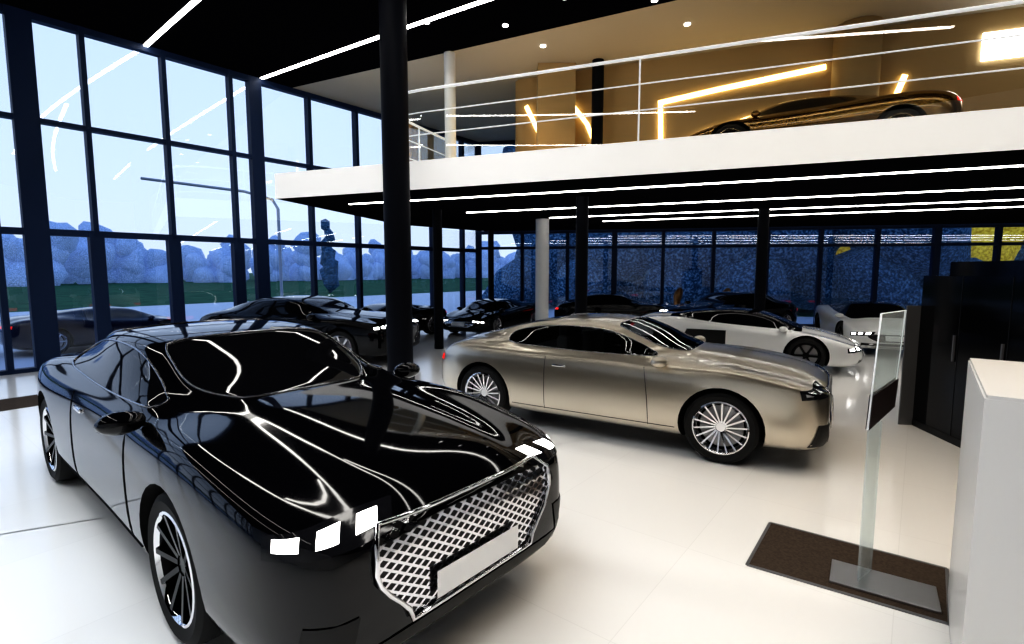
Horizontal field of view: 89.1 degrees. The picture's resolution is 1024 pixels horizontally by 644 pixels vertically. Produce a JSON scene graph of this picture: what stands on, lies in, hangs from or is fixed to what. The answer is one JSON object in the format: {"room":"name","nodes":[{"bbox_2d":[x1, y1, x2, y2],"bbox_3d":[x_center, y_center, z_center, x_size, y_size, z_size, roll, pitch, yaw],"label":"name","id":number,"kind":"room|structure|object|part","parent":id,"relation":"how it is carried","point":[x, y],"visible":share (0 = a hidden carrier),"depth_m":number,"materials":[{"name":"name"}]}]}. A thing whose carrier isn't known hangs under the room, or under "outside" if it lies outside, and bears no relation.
{"room":"car showroom","nodes":[
{"label":"car showroom","id":0,"kind":"room"},
{"bbox_2d":[0,3,478,375],"bbox_3d":[-10.958,-2.284,8.130,19.437,6.930,24.807,0,6,0],"label":"window frame","id":1,"kind":"structure","parent":0,"point":[35,230],"depth_m":11.08,"materials":[{"name":"black metal"}]},
{"bbox_2d":[0,0,675,87],"bbox_3d":[0.698,-5.552,4.778,42.605,0.300,18.676,0,6,0],"label":"ceiling","id":2,"kind":"structure","parent":0,"point":[256,38],"depth_m":10.43,"materials":[{"name":"black paint"}]},
{"bbox_2d":[143,0,491,78],"bbox_3d":[-1.707,-5.215,3.033,22.893,0.020,12.852,3,7,31],"label":"strips","id":3,"kind":"object","parent":2,"relation":"attached to","point":[192,3],"visible":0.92,"depth_m":10.51,"materials":[{"name":"white plastic"}]},
{"bbox_2d":[0,329,959,643],"bbox_3d":[0.698,1.264,8.484,42.605,0.200,24.696,0,6,0],"label":"floor","id":4,"kind":"structure","parent":0,"point":[653,538],"depth_m":3.88,"materials":[{"name":"tile"}]},
{"bbox_2d":[0,394,37,410],"bbox_3d":[-7.250,1.192,8.159,0.900,0.008,1.600,4,7,38],"label":"area rug","id":5,"kind":"object","parent":4,"relation":"on","point":[31,400],"depth_m":7.86,"materials":[{"name":"brown carpet"}]},
{"bbox_2d":[37,318,559,643],"bbox_3d":[-2.328,0.794,4.459,5.670,1.533,2.355,5,7,40],"label":"car","id":6,"kind":"object","parent":4,"relation":"on","point":[277,483],"visible":1,"depth_m":2.82,"materials":[{"name":"black paint"}]},
{"bbox_2d":[93,410,147,435],"bbox_3d":[-2.274,0.586,3.032,0.196,0.138,0.267,5,7,40],"label":"mirror","id":7,"kind":"object","parent":6,"relation":"attached to","point":[122,422],"depth_m":2.98,"materials":[{"name":"black paint"}]},
{"bbox_3d":[-2.685,0.202,4.703,3.281,0.395,1.814,5,7,40],"label":"trim","id":8,"kind":"part","parent":6,"relation":"part of","materials":[{"name":"grey glass"}]},
{"bbox_2d":[393,362,419,377],"bbox_3d":[-0.939,0.428,4.615,0.196,0.138,0.267,5,7,40],"label":"mirror","id":9,"kind":"object","parent":6,"relation":"attached to","point":[406,369],"depth_m":4.55,"materials":[{"name":"black paint"}]},
{"bbox_2d":[373,454,550,621],"bbox_3d":[-0.202,1.083,2.697,0.107,0.489,1.254,5,7,40],"label":"grille","id":10,"kind":"object","parent":6,"relation":"attached to","point":[428,549],"depth_m":2.56,"materials":[{"name":"white metal"}]},
{"bbox_3d":[-0.158,1.216,2.673,0.004,0.138,0.598,5,7,40],"label":"plate","id":11,"kind":"part","parent":6,"relation":"part of","materials":[{"name":"white metal"}]},
{"bbox_2d":[199,295,419,356],"bbox_3d":[-4.685,0.096,12.065,4.925,1.413,2.325,2,6,15],"label":"car","id":12,"kind":"object","parent":4,"relation":"on","point":[362,331],"visible":0.43,"depth_m":11.16,"materials":[{"name":"black paint"}]},
{"bbox_2d":[306,314,315,319],"bbox_3d":[-4.176,-0.104,10.819,0.180,0.127,0.246,2,6,15],"label":"mirror","id":13,"kind":"object","parent":12,"relation":"attached to","point":[311,316],"depth_m":10.74,"materials":[{"name":"black paint"}]},
{"bbox_2d":[413,321,418,341],"bbox_3d":[-2.362,0.262,11.434,0.094,0.451,1.270,2,6,15],"label":"grille","id":14,"kind":"object","parent":12,"relation":"attached to","point":[415,324],"depth_m":11.94,"materials":[{"name":"white"}]},
{"bbox_2d":[378,0,414,378],"bbox_3d":[-2.050,-2.378,9.229,0.540,6.900,0.540,0,6,0],"label":"column","id":15,"kind":"structure","parent":4,"relation":"on","point":[392,13],"depth_m":9.04,"materials":[{"name":"black metal"}]},
{"bbox_2d":[360,303,446,333],"bbox_3d":[-3.818,-0.077,15.901,1.732,0.994,3.891,4,7,38],"label":"car","id":16,"kind":"object","parent":4,"relation":"on","point":[424,314],"visible":0.18,"depth_m":16.01,"materials":[{"name":"black paint"}]},
{"bbox_2d":[443,298,534,332],"bbox_3d":[-0.607,-0.251,17.349,1.834,1.052,4.120,3,7,30],"label":"black hypercar","id":17,"kind":"object","parent":4,"relation":"on","point":[482,315],"visible":0.92,"depth_m":16.28,"materials":[{"name":"black paint"}]},
{"bbox_3d":[-1.627,0.061,15.605,0.468,0.108,0.040,3,7,30],"label":"plate","id":18,"kind":"part","parent":17,"relation":"part of","materials":[{"name":"white"}]},
{"bbox_2d":[444,320,472,327],"bbox_3d":[-1.612,0.064,15.631,1.089,0.167,0.095,3,7,30],"label":"grille","id":19,"kind":"object","parent":17,"relation":"attached to","point":[447,323],"depth_m":15.61,"materials":[{"name":"white"}]},
{"bbox_2d":[554,293,669,316],"bbox_3d":[3.613,-0.414,18.246,4.182,1.200,1.974,1,6,12],"label":"car","id":20,"kind":"object","parent":4,"relation":"on","point":[616,303],"visible":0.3,"depth_m":17.53,"materials":[{"name":"black paint"}]},
{"bbox_2d":[442,313,833,462],"bbox_3d":[1.423,0.616,6.916,4.883,1.400,2.310,3,7,31],"label":"car","id":21,"kind":"object","parent":4,"relation":"on","point":[726,400],"visible":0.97,"depth_m":5.90,"materials":[{"name":"beige paint"}]},
{"bbox_3d":[1.078,0.081,7.073,2.825,0.360,1.821,3,7,31],"label":"trim","id":22,"kind":"part","parent":21,"relation":"part of","materials":[{"name":"grey"}]},
{"bbox_2d":[651,356,667,367],"bbox_3d":[1.587,0.428,5.593,0.178,0.126,0.244,3,7,31],"label":"mirror","id":23,"kind":"object","parent":21,"relation":"on","point":[658,361],"depth_m":5.52,"materials":[{"name":"beige paint"}]},
{"bbox_2d":[695,335,705,341],"bbox_3d":[2.647,0.252,7.349,0.178,0.126,0.244,3,7,31],"label":"mirror","id":24,"kind":"object","parent":21,"relation":"on","point":[700,337],"depth_m":7.29,"materials":[{"name":"beige paint"}]},
{"bbox_2d":[825,370,833,428],"bbox_3d":[3.468,0.840,5.705,0.088,0.438,1.247,3,7,31],"label":"grille","id":25,"kind":"object","parent":21,"relation":"attached to","point":[828,381],"depth_m":5.44,"materials":[{"name":"grey metal"}]},
{"bbox_2d":[673,288,682,304],"bbox_3d":[5.921,-0.540,18.597,0.386,1.380,0.340,-2,6,-23],"label":"sculpture","id":26,"kind":"object","parent":4,"relation":"on","point":[678,293],"visible":0.4,"depth_m":18.47,"materials":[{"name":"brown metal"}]},
{"bbox_2d":[659,291,796,321],"bbox_3d":[6.787,-0.276,16.195,4.647,1.333,2.193,-3,7,-30],"label":"car","id":27,"kind":"object","parent":4,"relation":"on","point":[788,310],"visible":0.24,"depth_m":15.73,"materials":[{"name":"black paint"}]},
{"bbox_2d":[641,307,864,366],"bbox_3d":[5.013,0.277,11.477,4.578,1.169,2.038,3,7,30],"label":"car","id":28,"kind":"object","parent":4,"relation":"on","point":[749,327],"visible":0.63,"depth_m":10.54,"materials":[{"name":"white paint"}]},
{"bbox_2d":[779,326,787,331],"bbox_3d":[5.337,0.145,10.228,0.170,0.120,0.232,3,7,30],"label":"mirror","id":29,"kind":"object","parent":28,"relation":"attached to","point":[781,329],"depth_m":10.16,"materials":[{"name":"white paint"}]},
{"bbox_2d":[745,522,948,625],"bbox_3d":[2.260,1.655,3.517,1.113,0.008,0.762,4,7,36],"label":"floor mat","id":30,"kind":"object","parent":4,"relation":"on","point":[803,556],"visible":0.79,"depth_m":3.56,"materials":[{"name":"brown fabric"}]},
{"bbox_2d":[829,310,941,613],"bbox_3d":[2.398,0.803,3.287,0.560,1.737,0.471,4,7,34],"label":"stand","id":31,"kind":"object","parent":30,"relation":"on","point":[882,401],"visible":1,"depth_m":3.28,"materials":[{"name":"silver metal"}]},
{"bbox_2d":[814,301,905,349],"bbox_3d":[9.595,0.029,13.958,2.038,1.169,4.578,2,6,20],"label":"car","id":32,"kind":"object","parent":4,"relation":"on","point":[858,321],"visible":0.63,"depth_m":12.89,"materials":[{"name":"white paint"}]},
{"bbox_2d":[834,313,844,317],"bbox_3d":[8.440,-0.172,13.403,0.232,0.120,0.170,2,6,20],"label":"mirror","id":33,"kind":"object","parent":32,"relation":"attached to","point":[839,315],"depth_m":13.35,"materials":[{"name":"white paint"}]},
{"bbox_2d":[868,334,903,343],"bbox_3d":[8.832,0.395,11.887,1.200,0.177,0.100,2,6,20],"label":"grille","id":34,"kind":"object","parent":32,"relation":"attached to","point":[872,338],"depth_m":11.95,"materials":[{"name":"grey metal"}]},
{"bbox_3d":[8.819,0.392,11.853,0.520,0.120,0.044,2,6,20],"label":"plate","id":35,"kind":"part","parent":32,"relation":"part of","materials":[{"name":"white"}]},
{"bbox_2d":[898,260,1023,447],"bbox_3d":[5.335,0.493,4.623,1.160,2.100,4.020,1,6,8],"label":"tall cabinet","id":36,"kind":"object","parent":4,"relation":"on","point":[977,310],"visible":0.82,"depth_m":6.01,"materials":[{"name":"black wood"}]},
{"bbox_2d":[948,358,1023,643],"bbox_3d":[2.885,1.045,2.115,1.600,1.500,1.153,5,7,38],"label":"reception counter","id":37,"kind":"object","parent":4,"relation":"on","point":[986,583],"visible":1,"depth_m":2.12,"materials":[{"name":"white paint"}]},
{"bbox_2d":[274,107,1023,230],"bbox_3d":[9.463,-2.813,10.462,28.696,0.520,14.931,1,6,12],"label":"mezzanine","id":38,"kind":"object","parent":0,"point":[993,137],"visible":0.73,"depth_m":9.23,"materials":[{"name":"white paint"}]},
{"bbox_2d":[408,0,1023,161],"bbox_3d":[9.563,-3.234,5.380,27.637,1.328,3.575,3,7,29],"label":"metal railing","id":39,"kind":"object","parent":38,"relation":"on","point":[424,144],"visible":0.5,"depth_m":8.06,"materials":[{"name":"silver metal"}]},
{"bbox_2d":[690,90,963,135],"bbox_3d":[5.647,-3.626,10.103,4.578,1.169,2.038,2,6,22],"label":"car","id":40,"kind":"object","parent":38,"relation":"on","point":[839,108],"visible":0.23,"depth_m":9.07,"materials":[{"name":"brown paint"}]},
{"bbox_2d":[750,110,760,117],"bbox_3d":[4.481,-3.830,9.572,0.170,0.120,0.232,2,6,22],"label":"mirror","id":41,"kind":"object","parent":40,"relation":"attached to","point":[756,113],"depth_m":9.51,"materials":[{"name":"brown paint"}]},
{"bbox_2d":[293,0,1023,141],"bbox_3d":[7.993,-6.067,9.929,28.014,0.299,20.364,0,6,0],"label":"ceiling","id":42,"kind":"structure","parent":0,"point":[660,28],"depth_m":11.30,"materials":[{"name":"beige paint"}]},
{"bbox_2d":[475,140,1023,326],"bbox_3d":[10.295,-3.272,18.030,23.447,6.930,5.033,0,6,0],"label":"window frame","id":43,"kind":"structure","parent":0,"point":[936,243],"depth_m":18.33,"materials":[{"name":"black metal"}]},
{"bbox_2d":[515,7,1023,151],"bbox_3d":[11.624,-4.374,8.984,27.046,2.880,6.612,4,7,34],"label":"wall","id":44,"kind":"structure","parent":0,"point":[1002,89],"depth_m":11.34,"materials":[{"name":"brown"}]},
{"bbox_2d":[525,105,536,132],"bbox_3d":[0.497,-5.212,13.374,0.302,0.696,0.050,2,6,22],"label":"led light","id":45,"kind":"object","parent":44,"relation":"attached to","point":[527,108],"depth_m":13.35,"materials":[{"name":"white plastic"}]},
{"bbox_2d":[575,106,590,137],"bbox_3d":[1.766,-4.953,12.893,0.390,0.782,0.050,2,6,22],"label":"led light","id":46,"kind":"object","parent":44,"relation":"attached to","point":[577,111],"depth_m":12.85,"materials":[{"name":"white plastic"}]},
{"bbox_2d":[658,64,825,138],"bbox_3d":[5.014,-4.863,11.605,3.385,1.216,0.050,2,6,22],"label":"led light","id":47,"kind":"object","parent":44,"relation":"attached to","point":[821,67],"depth_m":11.61,"materials":[{"name":"white plastic"}]},
{"bbox_2d":[894,74,907,92],"bbox_3d":[7.836,-4.799,10.485,0.200,0.346,0.050,2,6,22],"label":"led light","id":48,"kind":"object","parent":44,"relation":"attached to","point":[900,85],"depth_m":10.46,"materials":[{"name":"white plastic"}]},
{"bbox_2d":[980,28,1023,60],"bbox_3d":[9.293,-5.247,9.858,0.642,0.514,0.050,2,6,22],"label":"led light","id":49,"kind":"object","parent":44,"relation":"attached to","point":[1004,48],"depth_m":9.84,"materials":[{"name":"white plastic"}]},
{"label":"outside","id":50,"kind":"structure","parent":0,"visible":0},
{"bbox_2d":[0,273,813,369],"bbox_3d":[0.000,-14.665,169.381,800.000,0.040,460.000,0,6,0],"label":"ground","id":51,"kind":"structure","parent":50,"point":[201,299],"depth_m":46.29,"materials":[{"name":"green plant"}]},
{"bbox_2d":[0,306,188,352],"bbox_3d":[-11.891,0.126,15.200,2.038,1.169,4.578,4,7,38],"label":"car","id":52,"kind":"object","parent":51,"relation":"on","point":[75,325],"visible":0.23,"depth_m":14.04,"materials":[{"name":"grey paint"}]},
{"bbox_2d":[140,177,165,182],"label":"street lamp","id":53,"kind":"object","parent":51,"relation":"on","point":[142,178],"depth_m":38.20,"materials":[{"name":"grey metal"}]},
{"bbox_2d":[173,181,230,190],"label":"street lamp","id":54,"kind":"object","parent":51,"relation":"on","point":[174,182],"depth_m":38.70,"materials":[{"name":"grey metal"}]},
{"bbox_2d":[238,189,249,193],"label":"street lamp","id":55,"kind":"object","parent":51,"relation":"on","point":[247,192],"depth_m":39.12,"materials":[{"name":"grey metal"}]},
{"bbox_2d":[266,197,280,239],"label":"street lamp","id":56,"kind":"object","parent":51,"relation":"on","point":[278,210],"depth_m":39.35,"materials":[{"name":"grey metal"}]},
{"bbox_2d":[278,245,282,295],"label":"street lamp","id":57,"kind":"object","parent":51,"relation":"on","point":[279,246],"depth_m":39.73,"materials":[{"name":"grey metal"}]}
]}

